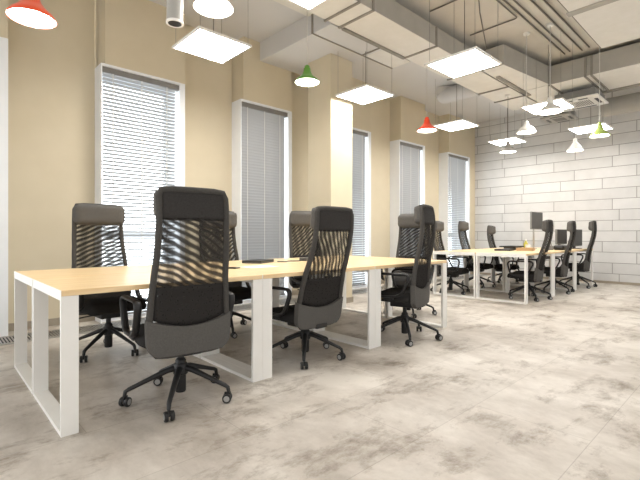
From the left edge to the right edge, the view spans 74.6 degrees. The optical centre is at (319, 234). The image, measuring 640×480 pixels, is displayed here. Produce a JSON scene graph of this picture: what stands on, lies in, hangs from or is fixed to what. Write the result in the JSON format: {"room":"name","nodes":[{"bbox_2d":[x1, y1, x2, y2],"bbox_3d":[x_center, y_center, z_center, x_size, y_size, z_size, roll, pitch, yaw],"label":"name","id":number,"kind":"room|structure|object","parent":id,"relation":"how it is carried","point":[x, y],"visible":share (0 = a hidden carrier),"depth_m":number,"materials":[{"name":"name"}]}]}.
{"room":"open-plan office","nodes":[
{"label":"open-plan office","id":0,"kind":"room"},
{"bbox_2d":[0,0,474,323],"bbox_3d":[-1.037,-0.950,6.561,13.450,4.180,0.500,0,0,-43],"label":"wall","id":1,"kind":"structure","parent":0,"point":[51,72],"depth_m":5.00,"materials":[{"name":"beige paint"}]},
{"bbox_2d":[0,37,7,336],"bbox_3d":[-3.705,-0.480,4.041,1.090,3.000,0.476,0,0,-43],"label":"window","id":2,"kind":"structure","parent":1,"relation":"in","point":[3,41],"depth_m":4.22,"materials":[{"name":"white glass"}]},
{"bbox_2d":[95,63,184,322],"bbox_3d":[-2.305,-0.480,5.350,1.018,3.000,0.476,0,0,-43],"label":"window","id":3,"kind":"structure","parent":1,"relation":"in","point":[179,139],"depth_m":5.49,"materials":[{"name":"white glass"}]},
{"bbox_2d":[102,66,178,313],"bbox_3d":[-2.201,-0.494,5.198,0.929,2.909,0.060,0,0,-43],"label":"blind","id":4,"kind":"object","parent":3,"relation":"attached to","point":[107,72],"visible":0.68,"depth_m":5.17,"materials":[{"name":"white plastic"}]},
{"bbox_2d":[8,271,473,330],"bbox_3d":[-0.629,0.980,6.126,13.450,0.080,1.192,0,0,-43],"label":"baseboard","id":5,"kind":"structure","parent":1,"relation":"attached to","point":[54,321],"depth_m":4.89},
{"bbox_2d":[232,99,291,304],"bbox_3d":[-0.961,-0.480,6.608,0.956,3.000,0.476,0,0,-43],"label":"window","id":6,"kind":"structure","parent":1,"relation":"in","point":[236,105],"depth_m":6.26,"materials":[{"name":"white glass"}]},
{"bbox_2d":[242,102,287,299],"bbox_3d":[-0.857,-0.494,6.456,0.867,2.909,0.060,0,0,-43],"label":"blind","id":7,"kind":"object","parent":6,"relation":"attached to","point":[263,130],"visible":0.81,"depth_m":6.42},
{"bbox_2d":[352,127,370,289],"bbox_3d":[0.458,-0.480,7.935,1.010,3.000,0.476,0,0,-43],"label":"window","id":8,"kind":"structure","parent":1,"relation":"in","point":[367,204],"depth_m":8.10,"materials":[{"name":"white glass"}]},
{"bbox_2d":[352,129,367,286],"bbox_3d":[0.562,-0.494,7.783,0.921,2.909,0.060,0,0,-43],"label":"blind","id":9,"kind":"object","parent":8,"relation":"attached to","point":[358,137],"visible":0.28,"depth_m":7.94,"materials":[{"name":"white plastic"}]},
{"bbox_2d":[390,139,424,269],"bbox_3d":[1.839,-0.480,9.227,0.948,3.000,0.476,0,0,-43],"label":"window","id":10,"kind":"structure","parent":1,"relation":"in","point":[394,145],"depth_m":8.85,"materials":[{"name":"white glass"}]},
{"bbox_2d":[400,142,421,255],"bbox_3d":[1.944,-0.494,9.075,0.859,2.909,0.060,0,0,-43],"label":"blind","id":11,"kind":"object","parent":10,"relation":"attached to","point":[410,159],"visible":0.52,"depth_m":9.07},
{"bbox_2d":[439,152,469,276],"bbox_3d":[3.296,-0.480,10.589,1.078,3.000,0.476,0,0,-43],"label":"window","id":12,"kind":"structure","parent":1,"relation":"in","point":[443,157],"depth_m":10.18,"materials":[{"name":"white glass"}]},
{"bbox_2d":[448,154,467,267],"bbox_3d":[3.401,-0.494,10.438,0.989,2.909,0.060,0,0,-43],"label":"blind","id":13,"kind":"object","parent":12,"relation":"attached to","point":[456,164],"visible":0.75,"depth_m":10.41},
{"bbox_2d":[0,274,639,479],"bbox_3d":[1.867,1.080,3.457,13.450,0.120,8.500,0,0,-43],"label":"floor","id":14,"kind":"structure","parent":0,"point":[545,389],"depth_m":2.53,"materials":[{"name":"concrete"}]},
{"bbox_2d":[71,203,147,362],"bbox_3d":[-1.827,0.368,3.678,0.660,1.302,0.657,0,0,44],"label":"office chair","id":15,"kind":"object","parent":14,"relation":"on","point":[106,306],"visible":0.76,"depth_m":3.72,"materials":[{"name":"black plastic"}]},
{"bbox_2d":[14,264,207,394],"bbox_3d":[-1.645,0.650,3.380,1.233,0.739,0.765,0,0,-43],"label":"office desk","id":16,"kind":"object","parent":14,"relation":"on","point":[22,279],"visible":0.45,"depth_m":3.23,"materials":[{"name":"brown wood"}]},
{"bbox_2d":[33,268,262,437],"bbox_3d":[-1.113,0.650,2.811,1.233,0.739,0.765,0,0,-43],"label":"office desk","id":17,"kind":"object","parent":14,"relation":"on","point":[64,416],"visible":0.8,"depth_m":2.58,"materials":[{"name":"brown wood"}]},
{"bbox_2d":[118,186,234,421],"bbox_3d":[-0.891,0.372,2.650,0.667,1.295,0.657,0,0,-45],"label":"office chair","id":18,"kind":"object","parent":14,"relation":"on","point":[190,318],"visible":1,"depth_m":2.45,"materials":[{"name":"black fabric"}]},
{"bbox_2d":[203,211,250,338],"bbox_3d":[-0.987,0.376,4.439,0.676,1.287,0.680,0,0,-43],"label":"office chair","id":19,"kind":"object","parent":14,"relation":"on","point":[241,293],"visible":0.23,"depth_m":4.58,"materials":[{"name":"black plastic"}]},
{"bbox_2d":[174,259,311,330],"bbox_3d":[-0.745,0.650,4.222,1.233,0.739,0.765,0,0,-43],"label":"office desk","id":20,"kind":"object","parent":14,"relation":"on","point":[238,263],"visible":0.2,"depth_m":4.32,"materials":[{"name":"brown wood"}]},
{"bbox_2d":[242,259,273,263],"bbox_3d":[-0.623,0.267,4.237,0.210,0.028,0.300,0,0,18],"label":"laptop","id":21,"kind":"object","parent":20,"relation":"on","point":[252,261],"visible":1,"depth_m":4.13,"materials":[{"name":"grey plastic"}]},
{"bbox_2d":[0,274,486,345],"bbox_3d":[-0.205,1.013,6.661,11.800,0.012,0.360,0,0,-43],"label":"floor vent","id":22,"kind":"object","parent":14,"relation":"in","point":[4,340],"visible":0.22,"depth_m":4.72,"materials":[{"name":"metal"}]},
{"bbox_2d":[210,262,374,379],"bbox_3d":[-0.212,0.650,3.653,1.233,0.739,0.765,0,0,-43],"label":"office desk","id":23,"kind":"object","parent":14,"relation":"on","point":[293,269],"visible":0.54,"depth_m":3.39,"materials":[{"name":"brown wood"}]},
{"bbox_2d":[242,265,278,267],"bbox_3d":[-0.536,0.280,3.688,0.295,0.001,0.210,0,0,-43],"label":"paper sheet","id":24,"kind":"object","parent":23,"relation":"on","point":[259,266],"visible":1,"depth_m":3.69,"materials":[{"name":"white paper"}]},
{"bbox_2d":[289,211,329,289],"bbox_3d":[-0.092,0.356,5.277,0.676,1.327,0.662,0,0,-35],"label":"office chair","id":25,"kind":"object","parent":14,"relation":"on","point":[299,219],"visible":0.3,"depth_m":5.37,"materials":[{"name":"black fabric"}]},
{"bbox_2d":[272,206,353,369],"bbox_3d":[-0.104,0.400,3.522,0.741,1.239,0.671,0,0,45],"label":"office chair","id":26,"kind":"object","parent":14,"relation":"on","point":[318,305],"visible":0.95,"depth_m":3.31,"materials":[{"name":"black plastic"}]},
{"bbox_2d":[308,53,351,297],"bbox_3d":[0.155,-0.799,6.396,0.455,3.639,0.490,0,0,-43],"label":"column","id":27,"kind":"structure","parent":14,"relation":"on","point":[329,115],"depth_m":6.22,"materials":[{"name":"beige paint"}]},
{"bbox_2d":[274,255,389,322],"bbox_3d":[0.156,0.650,5.065,1.233,0.739,0.765,0,0,-43],"label":"office desk","id":28,"kind":"object","parent":14,"relation":"on","point":[276,280],"visible":0.29,"depth_m":5.16,"materials":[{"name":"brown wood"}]},
{"bbox_2d":[299,257,307,260],"bbox_3d":[-0.130,0.263,4.595,0.090,0.034,0.230,0,0,30],"label":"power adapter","id":29,"kind":"object","parent":28,"relation":"on","point":[301,258],"visible":0.53,"depth_m":4.50,"materials":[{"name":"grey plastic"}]},
{"bbox_2d":[319,258,446,347],"bbox_3d":[0.688,0.650,4.495,1.233,0.739,0.765,0,0,-43],"label":"office desk","id":30,"kind":"object","parent":14,"relation":"on","point":[379,263],"visible":0.66,"depth_m":4.41,"materials":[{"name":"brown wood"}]},
{"bbox_2d":[381,213,436,317],"bbox_3d":[1.165,0.366,5.453,0.678,1.306,0.662,0,0,31],"label":"office chair","id":31,"kind":"object","parent":14,"relation":"on","point":[405,221],"visible":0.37,"depth_m":5.64,"materials":[{"name":"black plastic"}]},
{"bbox_2d":[381,204,442,346],"bbox_3d":[0.861,0.366,4.172,0.677,1.307,0.685,0,0,30],"label":"office chair","id":32,"kind":"object","parent":14,"relation":"on","point":[417,296],"visible":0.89,"depth_m":4.01,"materials":[{"name":"black plastic"}]},
{"bbox_2d":[430,221,469,294],"bbox_3d":[2.282,0.384,7.432,0.664,1.270,0.671,0,0,35],"label":"office chair","id":33,"kind":"object","parent":14,"relation":"on","point":[452,271],"visible":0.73,"depth_m":7.40,"materials":[{"name":"black plastic"}]},
{"bbox_2d":[433,249,504,298],"bbox_3d":[2.632,0.650,7.380,1.147,0.739,0.765,0,0,-43],"label":"office desk","id":34,"kind":"object","parent":14,"relation":"on","point":[465,252],"visible":0.72,"depth_m":7.26,"materials":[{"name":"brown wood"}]},
{"bbox_2d":[458,221,495,287],"bbox_3d":[3.067,0.373,8.221,0.678,1.293,0.644,0,0,36],"label":"office chair","id":35,"kind":"object","parent":14,"relation":"on","point":[463,226],"visible":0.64,"depth_m":8.19,"materials":[{"name":"black fabric"}]},
{"bbox_2d":[467,248,529,289],"bbox_3d":[3.469,0.650,8.164,1.147,0.739,0.765,0,0,-43],"label":"office desk","id":36,"kind":"object","parent":14,"relation":"on","point":[492,269],"visible":0.23,"depth_m":8.38,"materials":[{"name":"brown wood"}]},
{"bbox_2d":[499,245,523,249],"bbox_3d":[3.625,0.245,7.909,0.480,0.072,0.300,0,0,-43],"label":"laptop","id":37,"kind":"object","parent":36,"relation":"on","point":[510,246],"visible":0.76,"depth_m":7.78,"materials":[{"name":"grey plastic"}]},
{"bbox_2d":[487,225,518,283],"bbox_3d":[3.895,0.408,8.967,0.641,1.223,0.682,0,0,29],"label":"office chair","id":38,"kind":"object","parent":14,"relation":"on","point":[498,267],"visible":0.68,"depth_m":8.93,"materials":[{"name":"black plastic"}]},
{"bbox_2d":[476,251,552,304],"bbox_3d":[3.164,0.650,6.811,1.147,0.739,0.765,0,0,-43],"label":"office desk","id":39,"kind":"object","parent":14,"relation":"on","point":[503,254],"visible":0.91,"depth_m":6.65,"materials":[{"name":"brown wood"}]},
{"bbox_2d":[494,249,513,250],"bbox_3d":[3.262,0.266,7.433,0.260,0.030,0.360,0,0,35],"label":"laptop","id":40,"kind":"object","parent":39,"relation":"on","point":[494,249],"visible":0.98,"depth_m":7.29,"materials":[{"name":"grey plastic"}]},
{"bbox_2d":[494,247,549,284],"bbox_3d":[4.307,0.650,8.947,1.147,0.739,0.765,0,0,-43],"label":"office desk","id":41,"kind":"object","parent":14,"relation":"on","point":[522,247],"visible":0.12,"depth_m":9.01,"materials":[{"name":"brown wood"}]},
{"bbox_2d":[507,219,552,301],"bbox_3d":[3.345,0.392,6.739,0.668,1.254,0.663,0,0,38],"label":"office chair","id":42,"kind":"object","parent":14,"relation":"on","point":[534,276],"visible":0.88,"depth_m":6.56,"materials":[{"name":"black plastic"}]},
{"bbox_2d":[508,249,574,296],"bbox_3d":[4.002,0.650,7.594,1.147,0.739,0.765,0,0,-43],"label":"office desk","id":43,"kind":"object","parent":14,"relation":"on","point":[553,251],"visible":0.38,"depth_m":7.51,"materials":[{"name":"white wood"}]},
{"bbox_2d":[516,247,534,250],"bbox_3d":[3.630,0.256,7.421,0.260,0.050,0.340,0,0,33],"label":"open box","id":44,"kind":"object","parent":43,"relation":"on","point":[519,248],"visible":0.99,"depth_m":7.29,"materials":[{"name":"cardboard"}]},
{"bbox_2d":[554,245,566,249],"bbox_3d":[4.433,0.234,7.734,0.300,0.094,0.180,0,0,-43],"label":"bag","id":45,"kind":"object","parent":43,"relation":"on","point":[556,247],"visible":0.82,"depth_m":7.63,"materials":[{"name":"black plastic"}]},
{"bbox_2d":[533,221,575,294],"bbox_3d":[4.163,0.389,7.496,0.675,1.261,0.655,0,0,35],"label":"office chair","id":46,"kind":"object","parent":14,"relation":"on","point":[562,271],"visible":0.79,"depth_m":7.29,"materials":[{"name":"black plastic"}]},
{"bbox_2d":[533,248,592,289],"bbox_3d":[4.840,0.650,8.378,1.147,0.739,0.765,0,0,-43],"label":"office desk","id":47,"kind":"object","parent":14,"relation":"on","point":[582,249],"visible":0.33,"depth_m":8.13,"materials":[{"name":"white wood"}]},
{"bbox_2d":[530,212,542,248],"bbox_3d":[4.211,-0.082,8.263,0.570,0.724,0.124,0,0,-43],"label":"monitor","id":48,"kind":"object","parent":47,"relation":"on","point":[536,218],"visible":0.77,"depth_m":8.19,"materials":[{"name":"grey plastic"}]},
{"bbox_2d":[555,229,566,244],"bbox_3d":[4.825,0.086,8.456,0.600,0.390,0.200,0,0,-43],"label":"monitor","id":49,"kind":"object","parent":47,"relation":"on","point":[560,234],"visible":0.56,"depth_m":8.39,"materials":[{"name":"grey plastic"}]},
{"bbox_2d":[570,229,581,248],"bbox_3d":[5.137,0.086,8.474,0.680,0.390,0.200,0,0,-43],"label":"monitor","id":50,"kind":"object","parent":47,"relation":"on","point":[578,239],"visible":0.52,"depth_m":8.50,"materials":[{"name":"black plastic"}]},
{"bbox_2d":[559,221,597,288],"bbox_3d":[5.068,0.375,8.281,0.677,1.288,0.676,0,0,39],"label":"office chair","id":51,"kind":"object","parent":14,"relation":"on","point":[584,266],"visible":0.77,"depth_m":8.06,"materials":[{"name":"black plastic"}]},
{"bbox_2d":[149,0,529,122],"bbox_3d":[-0.336,-2.960,5.813,13.450,0.120,2.050,0,0,-43],"label":"ceiling","id":52,"kind":"structure","parent":0,"point":[257,20],"depth_m":7.38,"materials":[{"name":"grey paint"}]},
{"bbox_2d":[172,18,251,63],"bbox_3d":[-1.133,-2.428,4.403,0.600,0.936,0.600,0,0,-43],"label":"panel light","id":53,"kind":"object","parent":52,"relation":"hanging from","point":[202,42],"visible":0.92,"depth_m":4.36,"materials":[{"name":"white plastic"}]},
{"bbox_2d":[175,29,248,62],"bbox_3d":[-1.133,-1.967,4.403,0.564,0.010,0.564,0,0,-43],"label":"diffuser","id":54,"kind":"object","parent":53,"relation":"attached to","point":[208,44],"depth_m":4.36,"materials":[{"name":"white plastic"}]},
{"bbox_2d":[274,0,311,16],"bbox_3d":[-2.438,-2.885,3.097,6.670,0.030,0.445,0,0,-43],"label":"trim","id":55,"kind":"structure","parent":52,"relation":"attached to","point":[283,2],"depth_m":5.31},
{"bbox_2d":[295,11,319,86],"bbox_3d":[-0.155,-2.354,5.085,0.300,1.029,0.300,0,0,-43],"label":"pendant lamp","id":56,"kind":"object","parent":55,"relation":"hanging from","point":[306,79],"visible":0.98,"depth_m":5.07,"materials":[{"name":"green metal"}]},
{"bbox_2d":[335,51,394,104],"bbox_3d":[0.639,-2.448,5.992,0.600,0.936,0.600,0,0,-43],"label":"panel light","id":57,"kind":"object","parent":52,"relation":"hanging from","point":[364,94],"visible":0.88,"depth_m":5.98,"materials":[{"name":"white plastic"}]},
{"bbox_2d":[338,86,392,103],"bbox_3d":[0.639,-1.987,5.992,0.564,0.010,0.564,0,0,-43],"label":"diffuser","id":58,"kind":"object","parent":57,"relation":"attached to","point":[361,94],"depth_m":5.94,"materials":[{"name":"white plastic"}]},
{"bbox_2d":[286,0,537,110],"bbox_3d":[-0.097,-2.743,4.606,11.950,0.290,0.572,0,0,-43],"label":"duct","id":59,"kind":"object","parent":52,"relation":"hanging from","point":[387,25],"visible":0.78,"depth_m":5.61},
{"bbox_2d":[260,14,409,74],"bbox_3d":[0.225,-2.753,6.351,1.695,0.290,1.530,0,0,-43],"label":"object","id":60,"kind":"object","parent":59,"relation":"attached to","point":[286,49],"visible":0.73,"depth_m":5.97,"materials":[{"name":"grey paint"}]},
{"bbox_2d":[417,64,436,132],"bbox_3d":[1.645,-2.110,6.468,0.300,1.019,0.300,0,0,-43],"label":"pendant lamp","id":61,"kind":"object","parent":59,"relation":"hanging from","point":[427,127],"visible":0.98,"depth_m":6.43,"materials":[{"name":"red metal"}]},
{"bbox_2d":[436,84,479,103],"bbox_3d":[2.641,-2.740,8.127,0.320,0.320,0.858,0,0,-43],"label":"duct","id":62,"kind":"object","parent":59,"relation":"attached to","point":[444,94],"visible":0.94,"depth_m":8.06,"materials":[{"name":"white metal"}]},
{"bbox_2d":[499,94,516,153],"bbox_3d":[3.525,-2.084,7.884,0.300,1.069,0.300,0,0,-43],"label":"pendant lamp","id":63,"kind":"object","parent":59,"relation":"hanging from","point":[507,149],"visible":1,"depth_m":7.85,"materials":[{"name":"white metal"}]},
{"bbox_2d":[482,44,549,95],"bbox_3d":[3.419,-2.770,7.141,1.750,0.340,0.520,0,0,-43],"label":"transition piece","id":64,"kind":"object","parent":59,"relation":"attached to","point":[512,70],"visible":0.94,"depth_m":6.92,"materials":[{"name":"grey metal"}]},
{"bbox_2d":[524,42,639,101],"bbox_3d":[5.514,-2.768,6.548,1.120,0.355,4.230,0,0,-43],"label":"duct","id":65,"kind":"object","parent":59,"relation":"attached to","point":[619,67],"visible":0.71,"depth_m":7.05,"materials":[{"name":"grey metal"}]},
{"bbox_2d":[555,84,608,111],"bbox_3d":[4.727,-2.497,7.653,0.720,0.245,0.740,0,0,-43],"label":"air conditioner","id":66,"kind":"object","parent":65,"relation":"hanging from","point":[589,97],"visible":0.71,"depth_m":7.45,"materials":[{"name":"grey plastic"}]},
{"bbox_2d":[573,100,593,107],"bbox_3d":[4.727,-2.377,7.653,0.340,0.007,0.379,0,0,-43],"label":"grille","id":67,"kind":"object","parent":66,"relation":"attached to","point":[581,103],"depth_m":7.62,"materials":[{"name":"grey plastic"}]},
{"bbox_2d":[433,79,478,131],"bbox_3d":[2.532,-2.488,7.818,0.600,0.936,0.600,0,0,-43],"label":"panel light","id":68,"kind":"object","parent":52,"relation":"hanging from","point":[459,124],"visible":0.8,"depth_m":7.83,"materials":[{"name":"white plastic"}]},
{"bbox_2d":[435,120,476,130],"bbox_3d":[2.532,-2.027,7.818,0.564,0.010,0.564,0,0,-43],"label":"diffuser","id":69,"kind":"object","parent":68,"relation":"attached to","point":[455,125],"depth_m":7.78,"materials":[{"name":"white plastic"}]},
{"bbox_2d":[487,108,526,145],"bbox_3d":[4.092,-2.498,9.195,0.600,0.936,0.600,0,0,-43],"label":"panel light","id":70,"kind":"object","parent":52,"relation":"hanging from","point":[513,140],"visible":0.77,"depth_m":9.16,"materials":[{"name":"white plastic"}]},
{"bbox_2d":[490,138,524,145],"bbox_3d":[4.092,-2.037,9.195,0.564,0.010,0.564,0,0,-43],"label":"diffuser","id":71,"kind":"object","parent":70,"relation":"attached to","point":[500,142],"depth_m":9.16,"materials":[{"name":"white plastic"}]},
{"bbox_2d":[394,0,639,65],"bbox_3d":[1.952,-3.100,3.366,13.450,0.120,4.650,0,0,-43],"label":"ceiling","id":72,"kind":"structure","parent":0,"point":[449,18],"depth_m":6.14,"materials":[{"name":"beige paint"}]},
{"bbox_2d":[5,0,56,28],"bbox_3d":[-1.801,-2.195,2.628,0.266,1.689,0.266,0,0,-43],"label":"pendant lamp","id":73,"kind":"object","parent":72,"relation":"hanging from","point":[30,13],"visible":1,"depth_m":2.61,"materials":[{"name":"orange ceramic"}]},
{"bbox_2d":[166,0,183,27],"bbox_3d":[-1.026,-2.264,2.970,0.120,1.548,0.120,0,0,-43],"label":"spotlight","id":74,"kind":"object","parent":72,"relation":"hanging from","point":[174,8],"visible":1,"depth_m":2.93,"materials":[{"name":"white metal"}]},
{"bbox_2d":[193,0,232,17],"bbox_3d":[-0.819,-2.389,3.232,0.300,1.299,0.300,0,0,-43],"label":"pendant lamp","id":75,"kind":"object","parent":72,"relation":"hanging from","point":[208,8],"visible":1,"depth_m":3.26,"materials":[{"name":"white ceramic"}]},
{"bbox_2d":[288,0,326,10],"bbox_3d":[-0.109,-2.508,3.293,0.600,1.056,0.600,0,0,-43],"label":"panel light","id":76,"kind":"object","parent":72,"relation":"hanging from","point":[308,5],"visible":1,"depth_m":3.60,"materials":[{"name":"white plastic"}]},
{"bbox_2d":[292,0,323,8],"bbox_3d":[-0.109,-1.987,3.293,0.564,0.010,0.564,0,0,-43],"label":"diffuser","id":77,"kind":"object","parent":76,"relation":"attached to","point":[306,4],"depth_m":3.60,"materials":[{"name":"white plastic"}]},
{"bbox_2d":[430,0,456,11],"bbox_3d":[1.728,-3.024,5.443,0.018,0.018,0.690,0,0,-43],"label":"conduit","id":78,"kind":"object","parent":72,"relation":"attached to","point":[453,0],"visible":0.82,"depth_m":5.54,"materials":[{"name":"grey metal"}]},
{"bbox_2d":[426,0,501,78],"bbox_3d":[1.623,-2.478,4.750,0.600,1.116,0.600,0,0,-43],"label":"panel light","id":79,"kind":"object","parent":72,"relation":"hanging from","point":[474,59],"visible":1,"depth_m":4.72,"materials":[{"name":"white plastic"}]},
{"bbox_2d":[429,49,497,77],"bbox_3d":[1.623,-1.927,4.750,0.564,0.010,0.564,0,0,-43],"label":"diffuser","id":80,"kind":"object","parent":79,"relation":"attached to","point":[468,61],"depth_m":4.72,"materials":[{"name":"white plastic"}]},
{"bbox_2d":[478,0,486,50],"bbox_3d":[2.267,-2.885,5.867,0.173,0.304,1.424,0,0,19],"label":"cable","id":81,"kind":"object","parent":72,"relation":"hanging from","point":[478,0],"visible":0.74,"depth_m":5.78,"materials":[{"name":"grey metal"}]},
{"bbox_2d":[470,0,516,35],"bbox_3d":[1.129,-3.024,4.816,3.829,0.018,0.709,0,0,-43],"label":"conduit","id":82,"kind":"object","parent":72,"relation":"attached to","point":[498,1],"visible":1,"depth_m":5.92,"materials":[{"name":"grey metal"}]},
{"bbox_2d":[517,32,536,134],"bbox_3d":[3.112,-2.289,6.334,0.270,1.499,0.270,0,0,-43],"label":"pendant lamp","id":83,"kind":"object","parent":72,"relation":"hanging from","point":[526,129],"visible":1,"depth_m":6.33,"materials":[{"name":"white metal"}]},
{"bbox_2d":[502,0,564,54],"bbox_3d":[2.053,-3.024,5.125,5.600,0.022,0.022,0,0,-43],"label":"conduit","id":84,"kind":"object","parent":72,"relation":"attached to","point":[505,1],"visible":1,"depth_m":6.05,"materials":[{"name":"grey metal"}]},
{"bbox_2d":[513,0,569,51],"bbox_3d":[2.096,-3.024,5.042,5.550,0.022,0.022,0,0,-43],"label":"conduit","id":85,"kind":"object","parent":72,"relation":"attached to","point":[515,1],"visible":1,"depth_m":6.03,"materials":[{"name":"grey metal"}]},
{"bbox_2d":[521,42,574,114],"bbox_3d":[3.596,-2.523,6.636,0.600,1.026,0.600,0,0,-43],"label":"panel light","id":86,"kind":"object","parent":72,"relation":"hanging from","point":[534,108],"visible":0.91,"depth_m":6.62,"materials":[{"name":"white plastic"}]},
{"bbox_2d":[523,99,572,113],"bbox_3d":[3.596,-2.017,6.636,0.564,0.010,0.564,0,0,-43],"label":"diffuser","id":87,"kind":"object","parent":86,"relation":"attached to","point":[534,108],"depth_m":6.54,"materials":[{"name":"white plastic"}]},
{"bbox_2d":[537,22,562,114],"bbox_3d":[3.323,-2.405,6.066,0.330,1.269,0.330,0,0,-43],"label":"pendant lamp","id":88,"kind":"object","parent":72,"relation":"hanging from","point":[550,108],"visible":1,"depth_m":6.05,"materials":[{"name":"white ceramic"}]},
{"bbox_2d":[530,0,582,50],"bbox_3d":[2.235,-3.024,4.966,5.650,0.022,0.022,0,0,-43],"label":"conduit","id":89,"kind":"object","parent":72,"relation":"attached to","point":[532,1],"visible":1,"depth_m":5.97,"materials":[{"name":"grey metal"}]},
{"bbox_2d":[540,110,579,123],"bbox_3d":[4.990,-2.647,8.748,0.620,0.505,0.560,0,0,-43],"label":"air conditioner","id":90,"kind":"object","parent":72,"relation":"hanging from","point":[567,116],"visible":0.8,"depth_m":8.67,"materials":[{"name":"grey plastic"}]},
{"bbox_2d":[552,117,566,121],"bbox_3d":[4.990,-2.397,8.748,0.240,0.007,0.214,0,0,-43],"label":"grille","id":91,"kind":"object","parent":90,"relation":"attached to","point":[560,118],"depth_m":8.73,"materials":[{"name":"grey plastic"}]},
{"bbox_2d":[543,0,589,47],"bbox_3d":[2.296,-3.024,4.865,5.600,0.022,0.022,0,0,-43],"label":"conduit","id":92,"kind":"object","parent":72,"relation":"attached to","point":[545,1],"visible":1,"depth_m":5.97,"materials":[{"name":"grey metal"}]},
{"bbox_2d":[566,100,583,151],"bbox_3d":[4.500,-1.925,7.413,0.270,0.889,0.270,0,0,-43],"label":"pendant lamp","id":93,"kind":"object","parent":72,"relation":"hanging from","point":[575,146],"visible":0.99,"depth_m":7.38,"materials":[{"name":"white metal"}]},
{"bbox_2d":[567,88,613,133],"bbox_3d":[5.067,-2.508,7.875,0.600,1.056,0.600,0,0,-43],"label":"panel light","id":94,"kind":"object","parent":72,"relation":"hanging from","point":[589,128],"visible":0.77,"depth_m":7.84,"materials":[{"name":"white plastic"}]},
{"bbox_2d":[569,124,611,133],"bbox_3d":[5.067,-1.987,7.875,0.564,0.010,0.564,0,0,-43],"label":"diffuser","id":95,"kind":"object","parent":94,"relation":"attached to","point":[589,128],"depth_m":7.84,"materials":[{"name":"white plastic"}]},
{"bbox_2d":[557,0,639,47],"bbox_3d":[2.823,-2.890,3.072,6.320,0.290,2.830,0,0,-43],"label":"ceiling panel","id":96,"kind":"object","parent":72,"relation":"attached to","point":[608,23],"visible":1,"depth_m":5.37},
{"bbox_2d":[589,47,610,137],"bbox_3d":[4.194,-2.260,6.305,0.270,1.559,0.270,0,0,-43],"label":"pendant lamp","id":97,"kind":"object","parent":72,"relation":"hanging from","point":[599,132],"visible":0.94,"depth_m":6.30,"materials":[{"name":"metal"}]},
{"bbox_2d":[475,86,639,282],"bbox_3d":[6.766,-0.950,8.211,0.200,4.180,8.750,0,0,-43],"label":"wall","id":98,"kind":"structure","parent":0,"point":[600,183],"depth_m":9.42,"materials":[{"name":"white brick"}]},
{"bbox_2d":[480,272,639,285],"bbox_3d":[6.780,0.995,8.039,0.014,0.050,8.480,0,0,-43],"label":"baseboard","id":99,"kind":"structure","parent":98,"relation":"attached to","point":[557,278],"depth_m":8.92,"materials":[{"name":"wood"}]},
{"bbox_2d":[600,92,639,116],"bbox_3d":[6.887,-2.500,7.297,0.869,0.340,3.250,0,0,-43],"label":"duct","id":100,"kind":"object","parent":98,"relation":"attached to","point":[627,103],"visible":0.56,"depth_m":7.96,"materials":[{"name":"grey metal"}]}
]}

